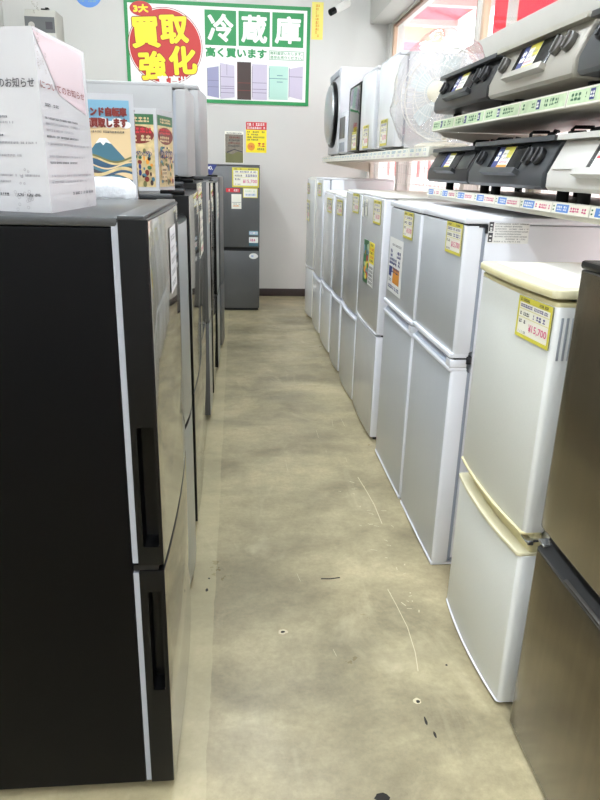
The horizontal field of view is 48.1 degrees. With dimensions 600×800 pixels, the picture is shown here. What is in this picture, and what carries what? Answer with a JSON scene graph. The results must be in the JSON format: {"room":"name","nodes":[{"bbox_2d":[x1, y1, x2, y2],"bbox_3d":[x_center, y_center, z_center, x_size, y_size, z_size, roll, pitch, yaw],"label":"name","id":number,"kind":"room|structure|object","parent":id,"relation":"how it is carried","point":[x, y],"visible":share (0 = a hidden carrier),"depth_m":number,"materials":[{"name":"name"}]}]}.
{"room":"electronics store","nodes":[
{"label":"electronics store","id":0,"kind":"room"},
{"bbox_2d":[0,0,3,25],"bbox_3d":[-2.504,-1.419,1.777,0.100,4.200,10.720,0,19,-5],"label":"wall","id":1,"kind":"structure","parent":0,"point":[1,8],"depth_m":6.56,"materials":[{"name":"white paint"}]},
{"bbox_2d":[2,0,404,288],"bbox_3d":[-0.987,-3.199,7.053,4.120,4.200,0.100,0,19,-5],"label":"wall","id":2,"kind":"structure","parent":0,"point":[296,144],"depth_m":7.11,"materials":[{"name":"white paint"}]},
{"bbox_2d":[24,7,64,41],"bbox_3d":[-2.485,-3.567,6.558,0.290,0.425,0.322,0,19,-5],"label":"terminal","id":3,"kind":"object","parent":2,"relation":"attached to","point":[50,22],"visible":0.59,"depth_m":6.39,"materials":[{"name":"grey plastic"}]},
{"bbox_2d":[77,0,99,7],"bbox_3d":[-2.086,-4.012,6.611,0.270,0.270,0.001,0,19,-5],"label":"round sticker","id":4,"kind":"object","parent":2,"relation":"attached to","point":[86,3],"visible":1,"depth_m":6.64,"materials":[{"name":"blue"}]},
{"bbox_2d":[123,0,310,105],"bbox_3d":[-0.830,-3.542,6.886,1.866,0.925,0.016,0,19,-5],"label":"wall sign","id":5,"kind":"object","parent":2,"relation":"attached to","point":[254,54],"visible":0.99,"depth_m":6.87,"materials":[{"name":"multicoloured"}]},
{"bbox_2d":[225,131,243,162],"bbox_3d":[-0.704,-2.704,7.197,0.200,0.320,0.003,0,19,-5],"label":"poster","id":6,"kind":"object","parent":2,"relation":"attached to","point":[234,140],"visible":1,"depth_m":7.20,"materials":[{"name":"white paper"}]},
{"bbox_2d":[246,122,266,152],"bbox_3d":[-0.467,-2.805,7.185,0.219,0.304,0.002,0,19,-5],"label":"poster","id":7,"kind":"object","parent":2,"relation":"attached to","point":[256,132],"visible":1,"depth_m":7.18,"materials":[{"name":"yellow paper"}]},
{"bbox_2d":[259,288,304,295],"bbox_3d":[-1.167,-1.235,7.657,3.650,0.085,0.015,0,19,-5],"label":"baseboard","id":8,"kind":"structure","parent":2,"relation":"attached to","point":[262,291],"depth_m":7.74,"materials":[{"name":"plastic"}]},
{"bbox_2d":[311,2,323,39],"bbox_3d":[0.178,-3.874,6.875,0.118,0.340,0.002,0,19,-5],"label":"paper notice","id":9,"kind":"object","parent":2,"relation":"attached to","point":[317,7],"visible":1,"depth_m":6.87,"materials":[{"name":"yellow paper"}]},
{"bbox_2d":[328,0,350,15],"bbox_3d":[0.437,-3.887,6.633,0.180,0.256,0.527,8,20,19],"label":"security camera","id":10,"kind":"object","parent":2,"relation":"attached to","point":[345,4],"visible":1,"depth_m":6.48,"materials":[{"name":"white plastic"}]},
{"bbox_2d":[328,7,336,15],"bbox_3d":[0.318,-3.748,6.482,0.092,0.086,0.062,-11,22,-31],"label":"lens","id":11,"kind":"object","parent":10,"relation":"attached to","point":[333,10],"depth_m":6.46,"materials":[{"name":"black plastic"}]},
{"bbox_2d":[0,296,546,799],"bbox_3d":[-0.556,0.600,2.664,4.120,0.101,10.920,0,19,-5],"label":"floor","id":12,"kind":"structure","parent":0,"point":[329,659],"depth_m":2.18,"materials":[{"name":"concrete"}]},
{"bbox_2d":[0,198,190,789],"bbox_3d":[-0.631,0.202,1.645,0.672,1.315,0.633,0,19,-5],"label":"refrigerator","id":13,"kind":"object","parent":12,"relation":"on","point":[95,595],"visible":1,"depth_m":1.35,"materials":[{"name":"black paint"}]},
{"bbox_2d":[0,1,96,212],"bbox_3d":[-0.556,-0.549,1.309,0.264,0.352,0.328,3,19,4],"label":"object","id":14,"kind":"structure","parent":13,"relation":"on","point":[46,158],"depth_m":1.19,"materials":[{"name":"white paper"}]},
{"bbox_2d":[139,188,203,520],"bbox_3d":[-0.754,-0.197,2.788,0.664,1.317,0.610,0,19,-5],"label":"refrigerator","id":15,"kind":"object","parent":12,"relation":"on","point":[187,200],"visible":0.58,"depth_m":2.61,"materials":[{"name":"black paint"}]},
{"bbox_2d":[134,108,174,190],"bbox_3d":[-0.573,-0.941,2.540,0.151,0.284,0.205,2,19,2],"label":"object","id":16,"kind":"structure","parent":15,"relation":"on","point":[153,126],"depth_m":2.48,"materials":[{"name":"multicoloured paper"}]},
{"bbox_2d":[178,214,195,583],"bbox_3d":[-0.710,0.025,2.240,0.686,1.257,0.525,0,19,-5],"label":"refrigerator","id":17,"kind":"object","parent":12,"relation":"on","point":[182,221],"visible":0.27,"depth_m":2.17,"materials":[{"name":"black paint"}]},
{"bbox_2d":[87,93,138,198],"bbox_3d":[-0.545,-0.678,1.884,0.193,0.316,0.174,0,19,-5],"label":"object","id":18,"kind":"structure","parent":17,"relation":"on","point":[111,116],"depth_m":1.79,"materials":[{"name":"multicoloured paper"}]},
{"bbox_3d":[-0.528,-0.502,1.804,0.188,0.046,0.073,0,19,-5],"label":"box","id":19,"kind":"object","parent":17,"relation":"on","visible":0},
{"bbox_2d":[94,176,136,198],"bbox_3d":[-0.528,-0.557,1.784,0.186,0.069,0.068,0,19,-5],"label":"wrapped bundle","id":20,"kind":"object","parent":19,"relation":"on","point":[106,187],"visible":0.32,"depth_m":1.76,"materials":[{"name":"white plastic"}]},
{"bbox_2d":[175,178,207,449],"bbox_3d":[-0.814,-0.412,3.367,0.668,1.344,0.590,0,19,-5],"label":"refrigerator","id":21,"kind":"object","parent":12,"relation":"on","point":[189,184],"visible":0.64,"depth_m":3.28,"materials":[{"name":"black paint"}]},
{"bbox_2d":[86,80,195,177],"bbox_3d":[-0.745,-1.216,3.078,0.512,0.388,0.520,0,19,-5],"label":"refrigerator","id":22,"kind":"object","parent":21,"relation":"on","point":[175,98],"visible":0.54,"depth_m":2.81,"materials":[{"name":"grey metal"}]},
{"bbox_2d":[187,178,212,414],"bbox_3d":[-0.845,-0.575,3.847,0.667,1.337,0.385,0,19,-5],"label":"refrigerator","id":23,"kind":"object","parent":12,"relation":"on","point":[206,202],"visible":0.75,"depth_m":3.72,"materials":[{"name":"black paint"}]},
{"bbox_2d":[179,85,207,178],"bbox_3d":[-0.784,-1.512,3.843,0.500,0.462,0.760,0,19,-5],"label":"refrigerator","id":24,"kind":"object","parent":23,"relation":"on","point":[200,100],"visible":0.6,"depth_m":3.55,"materials":[{"name":"grey metal"}]},
{"bbox_2d":[179,175,224,344],"bbox_3d":[-0.963,-1.146,5.494,0.678,1.337,0.640,0,19,-5],"label":"refrigerator","id":25,"kind":"object","parent":12,"relation":"on","point":[219,179],"visible":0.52,"depth_m":5.27,"materials":[{"name":"grey metal"}]},
{"bbox_2d":[209,181,215,392],"bbox_3d":[-0.884,-0.729,4.313,0.664,1.322,0.550,0,19,-5],"label":"refrigerator","id":26,"kind":"object","parent":12,"relation":"on","point":[211,193],"visible":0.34,"depth_m":4.21,"materials":[{"name":"black paint"}]},
{"bbox_2d":[209,180,219,366],"bbox_3d":[-0.924,-0.922,4.885,0.667,1.312,0.600,0,19,-5],"label":"refrigerator","id":27,"kind":"object","parent":12,"relation":"on","point":[215,183],"visible":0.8,"depth_m":4.70,"materials":[{"name":"black paint"}]},
{"bbox_2d":[208,164,259,309],"bbox_3d":[-0.728,-1.684,6.948,0.599,1.418,0.615,0,19,-5],"label":"refrigerator","id":28,"kind":"object","parent":12,"relation":"on","point":[241,183],"visible":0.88,"depth_m":6.66,"materials":[{"name":"grey metal"}]},
{"bbox_2d":[304,177,317,317],"bbox_3d":[0.376,-1.505,6.661,0.628,1.320,0.590,0,19,-5],"label":"refrigerator","id":29,"kind":"object","parent":12,"relation":"on","point":[311,186],"visible":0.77,"depth_m":6.47,"materials":[{"name":"white metal"}]},
{"bbox_2d":[320,190,348,351],"bbox_3d":[0.499,-1.042,5.457,0.612,1.236,0.580,0,19,-5],"label":"refrigerator","id":30,"kind":"object","parent":12,"relation":"on","point":[330,195],"visible":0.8,"depth_m":5.32,"materials":[{"name":"white metal"}]},
{"bbox_2d":[329,193,346,370],"bbox_3d":[0.550,-0.850,4.912,0.614,1.232,0.460,0,19,-5],"label":"refrigerator","id":31,"kind":"object","parent":12,"relation":"on","point":[340,200],"visible":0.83,"depth_m":4.78,"materials":[{"name":"white metal"}]},
{"bbox_2d":[312,177,393,332],"bbox_3d":[0.441,-1.298,6.054,0.614,1.328,0.560,0,19,-5],"label":"refrigerator","id":32,"kind":"object","parent":12,"relation":"on","point":[322,183],"visible":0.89,"depth_m":5.74,"materials":[{"name":"white metal"}]},
{"bbox_2d":[339,189,426,398],"bbox_3d":[0.602,-0.683,4.364,0.614,1.276,0.580,0,19,-5],"label":"refrigerator","id":33,"kind":"object","parent":12,"relation":"on","point":[354,202],"visible":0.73,"depth_m":4.24,"materials":[{"name":"white metal"}]},
{"bbox_2d":[352,192,453,438],"bbox_3d":[0.660,-0.485,3.787,0.608,1.280,0.605,0,19,-5],"label":"refrigerator","id":34,"kind":"object","parent":12,"relation":"on","point":[376,208],"visible":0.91,"depth_m":3.60,"materials":[{"name":"white metal"}]},
{"bbox_2d":[322,146,529,191],"bbox_3d":[0.630,-1.058,5.071,0.513,1.525,3.920,0,19,-5],"label":"rack","id":35,"kind":"object","parent":12,"relation":"on","point":[359,161],"visible":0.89,"depth_m":4.67,"materials":[{"name":"white metal"}]},
{"bbox_2d":[338,110,357,154],"bbox_3d":[0.533,-2.152,5.452,0.383,0.330,0.410,0,19,-5],"label":"microwave oven","id":36,"kind":"object","parent":35,"relation":"on","point":[343,128],"visible":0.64,"depth_m":5.37,"materials":[{"name":"white metal"}]},
{"bbox_2d":[324,67,373,155],"bbox_3d":[0.480,-2.510,5.934,0.515,0.690,0.640,0,19,-5],"label":"dryer","id":37,"kind":"object","parent":35,"relation":"on","point":[344,79],"visible":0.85,"depth_m":5.66,"materials":[{"name":"white plastic"}]},
{"bbox_2d":[347,81,366,152],"bbox_3d":[0.615,-2.056,4.956,0.472,0.475,0.500,0,19,-5],"label":"refrigerator","id":38,"kind":"object","parent":35,"relation":"on","point":[355,97],"visible":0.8,"depth_m":4.85,"materials":[{"name":"black paint"}]},
{"bbox_2d":[359,65,385,151],"bbox_3d":[0.663,-1.890,4.439,0.474,0.500,0.490,0,19,-5],"label":"refrigerator","id":39,"kind":"object","parent":35,"relation":"on","point":[370,86],"visible":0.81,"depth_m":4.30,"materials":[{"name":"white plastic"}]},
{"bbox_2d":[376,50,483,149],"bbox_3d":[0.718,-1.688,3.866,0.474,0.495,0.490,0,19,-5],"label":"refrigerator","id":40,"kind":"object","parent":35,"relation":"on","point":[387,137],"visible":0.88,"depth_m":3.66,"materials":[{"name":"white plastic"}]},
{"bbox_2d":[401,46,478,146],"bbox_3d":[0.663,-1.407,3.143,0.360,0.433,0.365,0,19,-5],"label":"electric fan","id":41,"kind":"object","parent":35,"relation":"on","point":[423,82],"visible":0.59,"depth_m":3.13,"materials":[{"name":"white plastic"}]},
{"bbox_2d":[390,26,484,146],"bbox_3d":[0.650,-1.437,3.112,0.453,0.503,0.528,0,19,-5],"label":"plastic bag","id":42,"kind":"object","parent":41,"relation":"on","point":[444,26],"visible":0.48,"depth_m":3.07,"materials":[{"name":"clear plastic"}]},
{"bbox_2d":[375,201,496,498],"bbox_3d":[0.726,-0.241,3.107,0.605,1.266,0.548,0,19,-5],"label":"refrigerator","id":43,"kind":"object","parent":12,"relation":"on","point":[407,217],"visible":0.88,"depth_m":3.00,"materials":[{"name":"white metal"}]},
{"bbox_2d":[400,208,599,564],"bbox_3d":[0.776,-0.061,2.585,0.605,1.268,0.508,0,19,-5],"label":"refrigerator","id":44,"kind":"object","parent":12,"relation":"on","point":[455,241],"visible":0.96,"depth_m":2.36,"materials":[{"name":"white metal"}]},
{"bbox_2d":[427,83,599,224],"bbox_3d":[0.895,-0.139,2.285,0.513,1.618,1.930,0,19,-5],"label":"shelf rack","id":45,"kind":"object","parent":12,"relation":"on","point":[561,111],"visible":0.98,"depth_m":2.15,"materials":[{"name":"white metal"}]},
{"bbox_2d":[434,53,513,116],"bbox_3d":[0.820,-1.184,2.558,0.484,0.216,0.648,0,19,-5],"label":"gas stove","id":46,"kind":"object","parent":45,"relation":"on","point":[465,90],"visible":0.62,"depth_m":2.47,"materials":[{"name":"grey metal"}]},
{"bbox_2d":[427,137,521,193],"bbox_3d":[0.807,-0.944,2.712,0.483,0.206,0.543,0,19,-5],"label":"gas stove","id":47,"kind":"object","parent":45,"relation":"on","point":[453,165],"visible":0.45,"depth_m":2.63,"materials":[{"name":"grey metal"}]},
{"bbox_2d":[468,125,599,202],"bbox_3d":[0.860,-0.754,2.150,0.484,0.216,0.633,0,19,-5],"label":"gas stove","id":48,"kind":"object","parent":45,"relation":"on","point":[525,163],"visible":0.73,"depth_m":2.04,"materials":[{"name":"grey metal"}]},
{"bbox_2d":[488,11,599,102],"bbox_3d":[0.876,-0.980,1.962,0.484,0.220,0.603,0,19,-5],"label":"gas stove","id":49,"kind":"object","parent":45,"relation":"on","point":[545,62],"visible":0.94,"depth_m":1.86,"materials":[{"name":"grey metal"}]},
{"bbox_2d":[546,130,599,204],"bbox_3d":[0.920,-0.534,1.518,0.484,0.216,0.678,0,19,-5],"label":"gas stove","id":50,"kind":"object","parent":45,"relation":"on","point":[576,168],"visible":0.94,"depth_m":1.69,"materials":[{"name":"white metal"}]},
{"bbox_2d":[577,8,599,77],"bbox_3d":[0.931,-0.777,1.386,0.484,0.216,0.588,0,19,-5],"label":"gas stove","id":51,"kind":"object","parent":45,"relation":"on","point":[589,59],"visible":1,"depth_m":1.60,"materials":[{"name":"grey metal"}]},
{"bbox_2d":[446,261,584,701],"bbox_3d":[0.815,0.223,1.930,0.606,1.160,0.499,0,19,-5],"label":"refrigerator","id":52,"kind":"object","parent":12,"relation":"on","point":[527,310],"visible":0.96,"depth_m":1.79,"materials":[{"name":"white metal"}]},
{"bbox_2d":[510,260,599,799],"bbox_3d":[0.895,0.374,1.387,0.604,1.232,0.546,0,19,-5],"label":"refrigerator","id":53,"kind":"object","parent":12,"relation":"on","point":[555,716],"visible":1,"depth_m":1.46,"materials":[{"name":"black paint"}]},
{"bbox_2d":[365,0,599,190],"bbox_3d":[1.322,-0.795,2.358,0.320,2.830,10.720,0,19,-5],"label":"wall","id":54,"kind":"structure","parent":0,"point":[559,11],"depth_m":3.30,"materials":[{"name":"white paint"}]},
{"bbox_2d":[375,162,395,185],"bbox_3d":[0.899,-1.904,6.785,0.070,1.820,1.350,0,19,-5],"label":"window","id":55,"kind":"structure","parent":54,"relation":"in","point":[390,176],"depth_m":6.90,"materials":[{"name":"white glass"}]},
{"bbox_2d":[370,0,434,25],"bbox_3d":[1.399,-2.775,1.678,0.370,1.380,10.720,0,19,-5],"label":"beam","id":56,"kind":"structure","parent":54,"relation":"attached to","point":[384,12],"depth_m":6.43,"materials":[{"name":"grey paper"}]},
{"bbox_2d":[406,161,458,190],"bbox_3d":[1.046,-1.365,5.232,0.070,1.820,1.750,0,19,-5],"label":"window","id":57,"kind":"structure","parent":54,"relation":"in","point":[412,187],"depth_m":5.59,"materials":[{"name":"white glass"}]},
{"bbox_2d":[390,0,479,57],"bbox_3d":[1.082,-3.057,5.663,0.070,0.720,2.740,0,19,-5],"label":"window","id":58,"kind":"structure","parent":54,"relation":"in","point":[417,4],"depth_m":6.43,"materials":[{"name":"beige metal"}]},
{"bbox_2d":[476,0,491,41],"bbox_3d":[1.335,-2.134,3.005,0.070,0.720,2.910,0,19,-5],"label":"window","id":59,"kind":"structure","parent":54,"relation":"in","point":[485,5],"depth_m":4.36,"materials":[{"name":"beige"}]},
{"bbox_2d":[477,130,599,196],"bbox_3d":[1.212,-0.760,3.492,0.070,1.820,1.750,0,19,-5],"label":"window","id":60,"kind":"structure","parent":54,"relation":"in","point":[478,186],"depth_m":3.58,"materials":[{"name":"white glass"}]},
{"label":"outside","id":61,"kind":"structure","parent":0,"visible":0},
{"bbox_2d":[403,26,421,50],"bbox_3d":[1.398,-4.728,9.518,0.004,1.800,2.450,0,19,-5],"label":"banner","id":62,"kind":"object","parent":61,"point":[407,45],"visible":0.02,"depth_m":8.76,"materials":[{"name":"fabric"}]},
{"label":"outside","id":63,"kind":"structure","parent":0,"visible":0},
{"bbox_2d":[492,0,556,33],"bbox_3d":[1.630,-2.829,3.876,0.010,0.900,2.650,0,19,-5],"label":"banner","id":64,"kind":"object","parent":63,"point":[506,12],"visible":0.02,"depth_m":4.85,"materials":[{"name":"red fabric"}]},
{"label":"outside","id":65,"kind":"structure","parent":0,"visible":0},
{"bbox_3d":[7.447,0.035,4.972,12.250,0.100,20.000,0,19,-5],"label":"ground","id":66,"kind":"structure","parent":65,"visible":0},
{"bbox_2d":[404,0,495,51],"bbox_3d":[1.598,-2.646,7.205,0.650,3.224,3.200,0,19,-5],"label":"awning","id":67,"kind":"object","parent":66,"relation":"on","point":[458,14],"visible":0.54,"depth_m":7.70,"materials":[{"name":"fabric"}]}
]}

